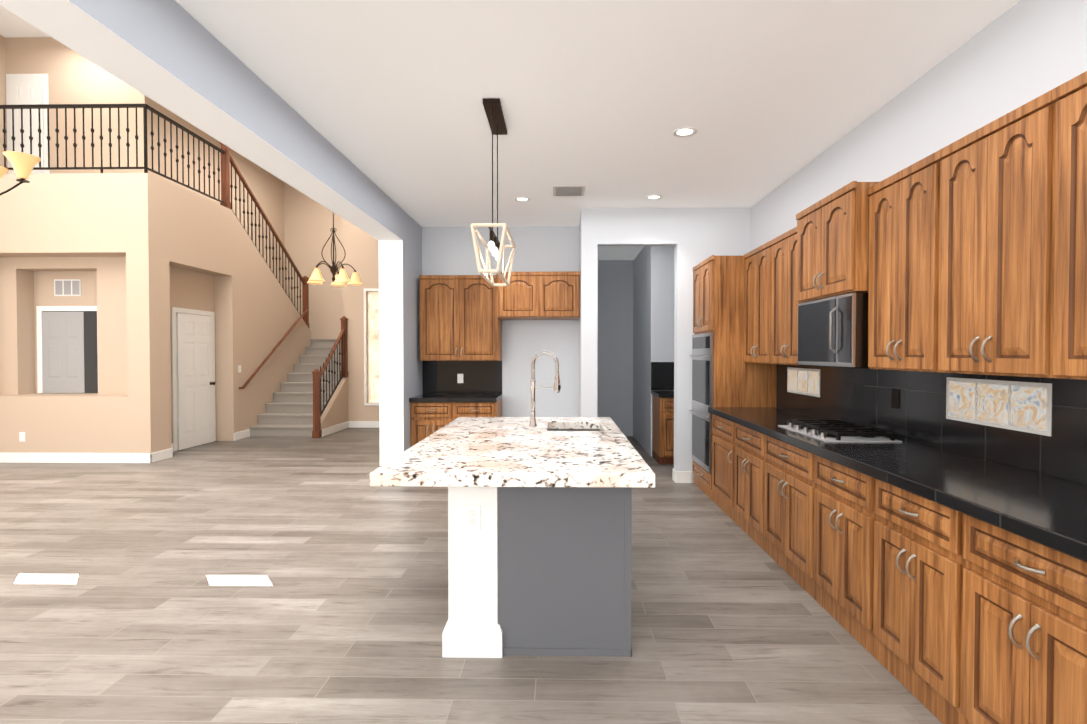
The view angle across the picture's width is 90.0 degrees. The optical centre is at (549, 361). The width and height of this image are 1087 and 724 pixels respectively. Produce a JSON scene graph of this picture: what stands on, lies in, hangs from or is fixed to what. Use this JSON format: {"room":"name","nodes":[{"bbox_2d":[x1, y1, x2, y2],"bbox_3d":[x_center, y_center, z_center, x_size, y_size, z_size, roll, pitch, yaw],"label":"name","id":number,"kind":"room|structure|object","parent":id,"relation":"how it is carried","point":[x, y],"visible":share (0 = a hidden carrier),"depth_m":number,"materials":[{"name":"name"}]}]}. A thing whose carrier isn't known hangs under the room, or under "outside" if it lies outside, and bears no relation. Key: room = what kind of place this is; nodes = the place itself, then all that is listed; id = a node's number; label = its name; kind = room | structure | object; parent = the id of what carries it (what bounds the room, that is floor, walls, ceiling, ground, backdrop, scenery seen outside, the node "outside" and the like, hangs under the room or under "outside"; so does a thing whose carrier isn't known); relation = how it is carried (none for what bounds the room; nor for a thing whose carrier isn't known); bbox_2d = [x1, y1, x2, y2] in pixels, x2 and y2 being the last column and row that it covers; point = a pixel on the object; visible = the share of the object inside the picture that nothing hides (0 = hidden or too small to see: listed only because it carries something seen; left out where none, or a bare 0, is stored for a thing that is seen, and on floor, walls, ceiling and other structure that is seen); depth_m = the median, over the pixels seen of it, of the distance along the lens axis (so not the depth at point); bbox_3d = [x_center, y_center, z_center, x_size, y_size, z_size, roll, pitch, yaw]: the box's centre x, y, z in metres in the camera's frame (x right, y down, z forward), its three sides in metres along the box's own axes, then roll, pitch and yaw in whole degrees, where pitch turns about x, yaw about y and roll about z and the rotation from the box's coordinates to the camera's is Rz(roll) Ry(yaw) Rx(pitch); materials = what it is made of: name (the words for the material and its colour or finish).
{"room":"kitchen","nodes":[
{"label":"kitchen","id":0,"kind":"room"},
{"bbox_2d":[0,34,7,173],"bbox_3d":[-8.692,-1.837,4.810,0.150,6.400,16.450,0,1,1],"label":"wall","id":1,"kind":"structure","parent":0,"point":[2,70],"depth_m":8.48,"materials":[{"name":"beige paint"}]},
{"bbox_2d":[0,5,50,36],"bbox_3d":[-5.278,-5.135,4.693,6.980,0.200,16.450,0,1,1],"label":"ceiling","id":2,"kind":"structure","parent":0,"point":[12,24],"depth_m":8.27,"materials":[{"name":"white paint"}]},
{"bbox_2d":[0,151,41,194],"bbox_3d":[-3.985,-3.016,3.494,0.972,4.000,0.984,0,1,1],"label":"chandelier","id":3,"kind":"object","parent":2,"relation":"hanging from","point":[23,164],"visible":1,"depth_m":3.67,"materials":[{"name":"beige glass"}]},
{"bbox_2d":[307,212,362,285],"bbox_3d":[-3.318,-3.148,8.276,0.804,3.886,0.815,0,1,1],"label":"chandelier","id":4,"kind":"object","parent":2,"relation":"hanging from","point":[339,278],"visible":0.92,"depth_m":8.27,"materials":[{"name":"brown metal"}]},
{"bbox_2d":[0,173,127,452],"bbox_3d":[-7.052,-0.574,7.495,3.029,3.790,0.700,0,1,1],"label":"wall block","id":5,"kind":"object","parent":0,"point":[63,226],"visible":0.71,"depth_m":7.16,"materials":[{"name":"beige paint"}]},
{"bbox_2d":[19,432,24,440],"bbox_3d":[-6.956,0.986,7.163,0.075,0.120,0.008,0,1,1],"label":"outlet","id":6,"kind":"object","parent":5,"relation":"attached to","point":[21,436],"visible":1,"depth_m":7.16,"materials":[{"name":"white plastic"}]},
{"bbox_2d":[36,306,97,392],"bbox_3d":[-6.783,-0.175,7.682,0.940,1.230,0.018,0,1,1],"label":"hall door","id":7,"kind":"structure","parent":5,"relation":"attached to","point":[67,349],"depth_m":7.68,"materials":[{"name":"white wood"}]},
{"bbox_2d":[54,279,80,295],"bbox_3d":[-6.813,-1.050,7.676,0.380,0.235,0.014,0,1,1],"label":"return air vent","id":8,"kind":"object","parent":5,"relation":"attached to","point":[67,287],"visible":1,"depth_m":7.67,"materials":[{"name":"white metal"}]},
{"bbox_2d":[0,104,308,327],"bbox_3d":[-6.864,-2.145,9.437,3.292,2.941,4.544,0,1,1],"label":"balcony railing","id":9,"kind":"object","parent":5,"relation":"on","point":[226,161],"visible":0.94,"depth_m":7.66,"materials":[{"name":"black metal"}]},
{"bbox_2d":[6,37,133,173],"bbox_3d":[-7.525,-1.898,8.638,2.040,6.400,0.150,0,1,1],"label":"wall","id":10,"kind":"structure","parent":0,"point":[74,77],"depth_m":8.53,"materials":[{"name":"beige paint"}]},
{"bbox_2d":[6,74,49,173],"bbox_3d":[-8.197,-3.459,8.525,0.660,2.110,0.041,0,1,1],"label":"door","id":11,"kind":"structure","parent":10,"relation":"in","point":[27,89],"depth_m":8.51,"materials":[{"name":"white wood"}]},
{"bbox_2d":[134,89,284,289],"bbox_3d":[-6.381,-1.930,10.692,0.150,6.400,4.300,0,1,1],"label":"wall","id":12,"kind":"structure","parent":0,"point":[268,189],"depth_m":10.14,"materials":[{"name":"beige paint"}]},
{"bbox_2d":[125,173,310,452],"bbox_3d":[-5.425,-0.605,9.414,0.450,3.790,4.600,0,1,1],"label":"wall","id":13,"kind":"structure","parent":0,"point":[186,249],"depth_m":8.21,"materials":[{"name":"beige paint"}]},
{"bbox_2d":[0,453,152,462],"bbox_3d":[-6.901,1.261,7.163,3.346,0.130,0.016,0,1,1],"label":"baseboard","id":14,"kind":"structure","parent":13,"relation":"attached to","point":[4,457],"depth_m":7.14,"materials":[{"name":"white wood"}]},
{"bbox_2d":[152,447,173,462],"bbox_3d":[-5.231,1.259,7.332,0.016,0.130,0.376,0,1,1],"label":"baseboard","id":15,"kind":"structure","parent":13,"relation":"attached to","point":[168,453],"depth_m":7.33,"materials":[{"name":"white wood"}]},
{"bbox_2d":[171,307,215,450],"bbox_3d":[-5.461,0.245,8.423,0.107,2.110,0.970,0,1,1],"label":"closet door","id":16,"kind":"structure","parent":13,"relation":"in","point":[193,387],"depth_m":8.35,"materials":[{"name":"white wood"}]},
{"bbox_2d":[234,429,249,440],"bbox_3d":[-5.197,1.229,9.174,0.016,0.130,0.450,0,1,1],"label":"baseboard","id":17,"kind":"structure","parent":13,"relation":"attached to","point":[246,433],"depth_m":9.14,"materials":[{"name":"white wood"}]},
{"bbox_2d":[239,308,307,388],"bbox_3d":[-5.142,-0.334,10.248,0.087,1.543,2.373,0,1,1],"label":"wall-mounted handrail","id":18,"kind":"object","parent":13,"relation":"attached to","point":[271,353],"visible":1,"depth_m":10.03,"materials":[{"name":"brown wood"}]},
{"bbox_2d":[284,182,342,338],"bbox_3d":[-6.139,-1.966,12.912,4.650,6.400,0.150,0,1,1],"label":"wall","id":19,"kind":"structure","parent":0,"point":[308,223],"depth_m":12.80,"materials":[{"name":"beige paint"}]},
{"bbox_2d":[321,377,348,429],"bbox_3d":[-3.970,0.772,9.954,0.100,1.020,1.170,0,1,1],"label":"wall","id":20,"kind":"structure","parent":0,"point":[335,412],"depth_m":10.07,"materials":[{"name":"beige paint"}]},
{"bbox_2d":[312,316,347,437],"bbox_3d":[-3.972,0.205,9.870,0.114,2.154,1.314,0,1,1],"label":"stair railing","id":21,"kind":"object","parent":20,"relation":"on","point":[317,391],"visible":1,"depth_m":9.77,"materials":[{"name":"brown wood"}]},
{"bbox_2d":[322,421,348,436],"bbox_3d":[-3.912,1.217,9.942,0.016,0.130,1.134,0,1,1],"label":"baseboard","id":22,"kind":"structure","parent":20,"relation":"attached to","point":[345,425],"depth_m":9.89,"materials":[{"name":"white wood"}]},
{"bbox_2d":[342,218,379,420],"bbox_3d":[-2.843,-1.928,10.550,2.330,6.400,0.150,0,1,1],"label":"wall","id":23,"kind":"structure","parent":0,"point":[361,247],"depth_m":10.52,"materials":[{"name":"beige painted drywall"}]},
{"bbox_2d":[349,421,379,427],"bbox_3d":[-2.869,1.208,10.518,2.080,0.130,0.016,0,1,1],"label":"baseboard","id":24,"kind":"structure","parent":23,"relation":"attached to","point":[352,424],"depth_m":10.52,"materials":[{"name":"white wood"}]},
{"bbox_2d":[364,288,378,405],"bbox_3d":[-3.429,-0.287,10.502,0.330,2.260,0.020,0,1,1],"label":"window","id":25,"kind":"structure","parent":23,"relation":"in","point":[365,365],"depth_m":10.50,"materials":[{"name":"white"}]},
{"bbox_2d":[0,428,942,723],"bbox_3d":[-3.216,1.413,4.834,11.400,0.100,16.600,0,1,1],"label":"floor","id":26,"kind":"structure","parent":0,"point":[274,580],"depth_m":3.00,"materials":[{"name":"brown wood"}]},
{"bbox_2d":[249,339,340,436],"bbox_3d":[-5.150,-0.497,11.027,2.284,3.523,3.613,0,1,1],"label":"staircase","id":27,"kind":"structure","parent":26,"relation":"on","point":[289,411],"depth_m":10.16,"materials":[{"name":"beige carpet"}]},
{"bbox_2d":[379,240,422,465],"bbox_3d":[-1.769,-0.013,6.509,0.270,2.700,0.850,0,1,1],"label":"wall","id":28,"kind":"structure","parent":26,"relation":"on","point":[400,362],"depth_m":6.09,"materials":[{"name":"grey paint"}]},
{"bbox_2d":[0,0,421,253],"bbox_3d":[-1.860,-1.562,1.685,0.270,0.550,10.450,0,1,1],"label":"beam","id":29,"kind":"structure","parent":28,"relation":"on","point":[176,58],"depth_m":2.82,"materials":[{"name":"white paint"}]},
{"bbox_2d":[410,398,501,446],"bbox_3d":[-1.123,0.898,6.617,1.016,0.874,0.636,0,1,1],"label":"base cabinet","id":30,"kind":"object","parent":26,"relation":"on","point":[427,419],"visible":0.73,"depth_m":6.34,"materials":[{"name":"brown wood"}]},
{"bbox_2d":[409,394,501,401],"bbox_3d":[-1.123,0.437,6.609,1.016,0.052,0.636,0,1,1],"label":"countertop","id":31,"kind":"structure","parent":30,"relation":"on","point":[458,398],"depth_m":6.30,"materials":[{"name":"black stone"}]},
{"bbox_2d":[442,487,631,657],"bbox_3d":[-0.046,0.952,3.387,0.898,0.868,1.658,0,1,1],"label":"kitchen island","id":32,"kind":"object","parent":26,"relation":"on","point":[539,571],"visible":0.79,"depth_m":2.58,"materials":[{"name":"grey wood"}]},
{"bbox_2d":[370,417,654,487],"bbox_3d":[-0.144,0.487,3.336,1.220,0.060,2.050,0,1,1],"label":"island countertop","id":33,"kind":"structure","parent":32,"relation":"on","point":[489,452],"depth_m":2.66,"materials":[{"name":"stone"}]},
{"bbox_2d":[529,351,560,425],"bbox_3d":[-0.037,0.184,3.792,0.225,0.529,0.105,0,1,1],"label":"faucet","id":34,"kind":"object","parent":33,"relation":"on","point":[556,386],"visible":1,"depth_m":3.80,"materials":[{"name":"silver metal"}]},
{"bbox_2d":[548,429,599,430],"bbox_3d":[0.175,0.621,3.827,0.404,0.220,0.524,0,1,1],"label":"sink basin","id":35,"kind":"object","parent":33,"relation":"in","point":[574,430],"visible":0.02,"depth_m":4.08,"materials":[{"name":"silver metal"}]},
{"bbox_2d":[652,394,673,463],"bbox_3d":[1.824,0.888,7.256,0.808,0.874,0.646,0,1,1],"label":"base cabinet","id":36,"kind":"object","parent":26,"relation":"on","point":[662,430],"visible":0.15,"depth_m":6.99,"materials":[{"name":"brown wood"}]},
{"bbox_2d":[651,362,673,397],"bbox_3d":[1.814,0.228,7.248,0.828,0.447,0.641,0,1,1],"label":"backsplash","id":37,"kind":"structure","parent":36,"relation":"on","point":[662,375],"depth_m":7.56,"materials":[{"name":"black tile"}]},
{"bbox_2d":[712,414,731,518],"bbox_3d":[1.870,0.925,4.915,0.628,0.874,0.670,0,1,1],"label":"base cabinet","id":38,"kind":"object","parent":26,"relation":"on","point":[722,428],"depth_m":4.92,"materials":[{"name":"brown wood"}]},
{"bbox_2d":[692,255,776,501],"bbox_3d":[1.865,0.158,5.628,0.666,2.386,0.776,0,1,1],"label":"tall cabinet","id":39,"kind":"object","parent":26,"relation":"on","point":[718,299],"visible":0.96,"depth_m":5.24,"materials":[{"name":"brown wood"}]},
{"bbox_2d":[689,333,712,473],"bbox_3d":[1.552,0.395,5.638,0.074,1.370,0.726,0,1,1],"label":"double wall oven","id":40,"kind":"object","parent":39,"relation":"in","point":[702,375],"visible":1,"depth_m":5.54,"materials":[{"name":"silver metal"}]},
{"bbox_2d":[732,422,759,545],"bbox_3d":[1.857,0.936,4.245,0.628,0.874,0.670,0,1,1],"label":"base cabinet","id":41,"kind":"object","parent":26,"relation":"on","point":[745,441],"depth_m":4.27,"materials":[{"name":"brown wood"}]},
{"bbox_2d":[760,433,807,592],"bbox_3d":[1.844,0.947,3.531,0.628,0.874,0.760,0,1,1],"label":"base cabinet","id":42,"kind":"object","parent":26,"relation":"on","point":[783,466],"depth_m":3.54,"materials":[{"name":"brown wood"}]},
{"bbox_2d":[808,452,867,646],"bbox_3d":[1.831,0.958,2.851,0.628,0.874,0.600,0,1,1],"label":"base cabinet","id":43,"kind":"object","parent":26,"relation":"on","point":[837,493],"depth_m":2.86,"materials":[{"name":"brown wood"}]},
{"bbox_2d":[864,476,951,723],"bbox_3d":[1.820,0.967,2.271,0.628,0.874,0.560,0,1,1],"label":"base cabinet","id":44,"kind":"object","parent":26,"relation":"on","point":[943,614],"depth_m":2.26,"materials":[{"name":"brown wood"}]},
{"bbox_2d":[952,509,1086,723],"bbox_3d":[1.809,0.976,1.691,0.628,0.874,0.600,0,1,1],"label":"base cabinet","id":45,"kind":"object","parent":26,"relation":"on","point":[1019,604],"depth_m":1.75,"materials":[{"name":"brown wood"}]},
{"bbox_2d":[708,407,1086,561],"bbox_3d":[1.815,0.494,3.013,0.666,0.052,4.458,0,1,1],"label":"countertop","id":46,"kind":"structure","parent":45,"relation":"on","point":[1049,511],"depth_m":2.23,"materials":[{"name":"black stone"}]},
{"bbox_2d":[778,419,901,441],"bbox_3d":[1.840,0.437,3.523,0.440,0.050,0.700,0,1,1],"label":"cooktop","id":47,"kind":"object","parent":46,"relation":"in","point":[830,430],"visible":1,"depth_m":3.38,"materials":[{"name":"silver metal"}]},
{"bbox_2d":[422,226,577,416],"bbox_3d":[-0.770,-0.196,6.988,2.250,3.050,0.150,0,1,1],"label":"wall","id":48,"kind":"structure","parent":0,"point":[449,250],"depth_m":6.90,"materials":[{"name":"white paint"}]},
{"bbox_2d":[419,275,502,360],"bbox_3d":[-1.098,-0.532,6.747,0.973,1.030,0.328,0,1,1],"label":"upper cabinet","id":49,"kind":"object","parent":48,"relation":"attached to","point":[462,317],"depth_m":6.59,"materials":[{"name":"brown wood"}]},
{"bbox_2d":[422,361,501,393],"bbox_3d":[-1.117,0.194,6.917,1.016,0.428,0.016,0,1,1],"label":"backsplash","id":50,"kind":"structure","parent":48,"relation":"attached to","point":[461,377],"depth_m":6.91,"materials":[{"name":"black tile"}]},
{"bbox_2d":[495,272,542,319],"bbox_3d":[-0.371,-0.785,6.595,0.483,0.520,0.598,0,1,1],"label":"upper cabinet","id":51,"kind":"object","parent":48,"relation":"attached to","point":[519,300],"depth_m":6.30,"materials":[{"name":"brown wood"}]},
{"bbox_2d":[539,271,579,319],"bbox_3d":[0.112,-0.785,6.586,0.482,0.520,0.598,0,1,1],"label":"upper cabinet","id":52,"kind":"object","parent":48,"relation":"attached to","point":[559,292],"depth_m":6.29,"materials":[{"name":"brown wood"}]},
{"bbox_2d":[578,208,593,416],"bbox_3d":[0.466,-0.209,7.814,0.170,3.050,3.550,0,1,1],"label":"wall","id":53,"kind":"structure","parent":0,"point":[591,348],"depth_m":6.04,"materials":[{"name":"white paint"}]},
{"bbox_2d":[175,0,1018,259],"bbox_3d":[0.325,-1.758,2.991,4.050,0.200,13.150,0,1,1],"label":"ceiling","id":54,"kind":"structure","parent":0,"point":[602,100],"depth_m":3.25,"materials":[{"name":"white paint"}]},
{"bbox_2d":[470,98,514,285],"bbox_3d":[-0.368,-1.107,3.630,0.219,1.120,0.682,0,1,1],"label":"pendant light","id":55,"kind":"object","parent":54,"relation":"hanging from","point":[493,109],"visible":1,"depth_m":3.53,"materials":[{"name":"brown metal"}]},
{"bbox_2d":[514,197,529,201],"bbox_3d":[-0.289,-1.696,5.669,0.170,0.008,0.170,0,1,1],"label":"recessed light","id":56,"kind":"object","parent":54,"relation":"in","point":[522,199],"visible":0.98,"depth_m":5.67,"materials":[{"name":"white plastic"}]},
{"bbox_2d":[552,185,585,196],"bbox_3d":[0.185,-1.690,5.380,0.320,0.010,0.340,0,1,1],"label":"ceiling vent","id":57,"kind":"object","parent":54,"relation":"in","point":[568,190],"visible":1,"depth_m":5.34,"materials":[{"name":"white metal"}]},
{"bbox_2d":[646,195,661,199],"bbox_3d":[1.069,-1.695,5.594,0.170,0.008,0.170,0,1,1],"label":"recessed light","id":58,"kind":"object","parent":54,"relation":"in","point":[652,197],"visible":1,"depth_m":5.60,"materials":[{"name":"white plastic"}]},
{"bbox_2d":[673,127,696,136],"bbox_3d":[0.978,-1.668,3.946,0.170,0.008,0.170,0,1,1],"label":"recessed light","id":59,"kind":"object","parent":54,"relation":"in","point":[684,131],"visible":1,"depth_m":3.93,"materials":[{"name":"white"}]},
{"bbox_2d":[633,246,674,455],"bbox_3d":[1.839,-0.220,8.489,0.830,3.050,1.850,0,1,1],"label":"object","id":60,"kind":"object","parent":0,"point":[653,304],"visible":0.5,"depth_m":7.70,"materials":[{"name":"white paint"}]},
{"bbox_2d":[594,207,750,482],"bbox_3d":[1.364,-0.182,6.097,1.690,3.050,0.150,0,1,1],"label":"wall","id":61,"kind":"structure","parent":0,"point":[697,234],"depth_m":6.03,"materials":[{"name":"white paint"}]},
{"bbox_2d":[750,0,1086,483],"bbox_3d":[2.239,-0.132,2.981,0.222,3.050,13.150,0,1,1],"label":"wall","id":62,"kind":"structure","parent":0,"point":[1019,53],"depth_m":2.85,"materials":[{"name":"white paint"}]},
{"bbox_2d":[744,243,767,363],"bbox_3d":[2.020,-0.503,4.889,0.328,1.029,0.669,0,1,1],"label":"upper cabinet","id":63,"kind":"object","parent":62,"relation":"attached to","point":[756,262],"depth_m":4.89,"materials":[{"name":"brown wood"}]},
{"bbox_2d":[768,229,797,364],"bbox_3d":[2.007,-0.492,4.220,0.328,1.029,0.669,0,1,1],"label":"upper cabinet","id":64,"kind":"object","parent":62,"relation":"attached to","point":[782,317],"depth_m":4.34,"materials":[{"name":"brown wood"}]},
{"bbox_2d":[792,181,875,306],"bbox_3d":[1.954,-0.728,3.502,0.408,0.625,0.758,0,1,1],"label":"upper cabinet","id":65,"kind":"object","parent":62,"relation":"attached to","point":[828,236],"depth_m":3.38,"materials":[{"name":"brown wood"}]},
{"bbox_2d":[797,293,869,368],"bbox_3d":[1.935,-0.188,3.511,0.445,0.440,0.730,0,1,1],"label":"microwave","id":66,"kind":"object","parent":65,"relation":"attached to","point":[833,332],"visible":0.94,"depth_m":3.33,"materials":[{"name":"black metal"}]},
{"bbox_2d":[864,154,931,371],"bbox_3d":[1.981,-0.470,2.835,0.328,1.029,0.579,0,1,1],"label":"upper cabinet","id":67,"kind":"object","parent":62,"relation":"attached to","point":[898,225],"depth_m":2.82,"materials":[{"name":"brown wood"}]},
{"bbox_2d":[928,94,1043,377],"bbox_3d":[1.970,-0.461,2.251,0.328,1.029,0.590,0,1,1],"label":"upper cabinet","id":68,"kind":"object","parent":62,"relation":"attached to","point":[966,254],"depth_m":2.23,"materials":[{"name":"brown wood"}]},
{"bbox_2d":[1040,71,1086,379],"bbox_3d":[1.959,-0.451,1.641,0.328,1.029,0.629,0,1,1],"label":"upper cabinet","id":69,"kind":"object","parent":62,"relation":"attached to","point":[1063,232],"depth_m":1.90,"materials":[{"name":"brown wood"}]}
]}

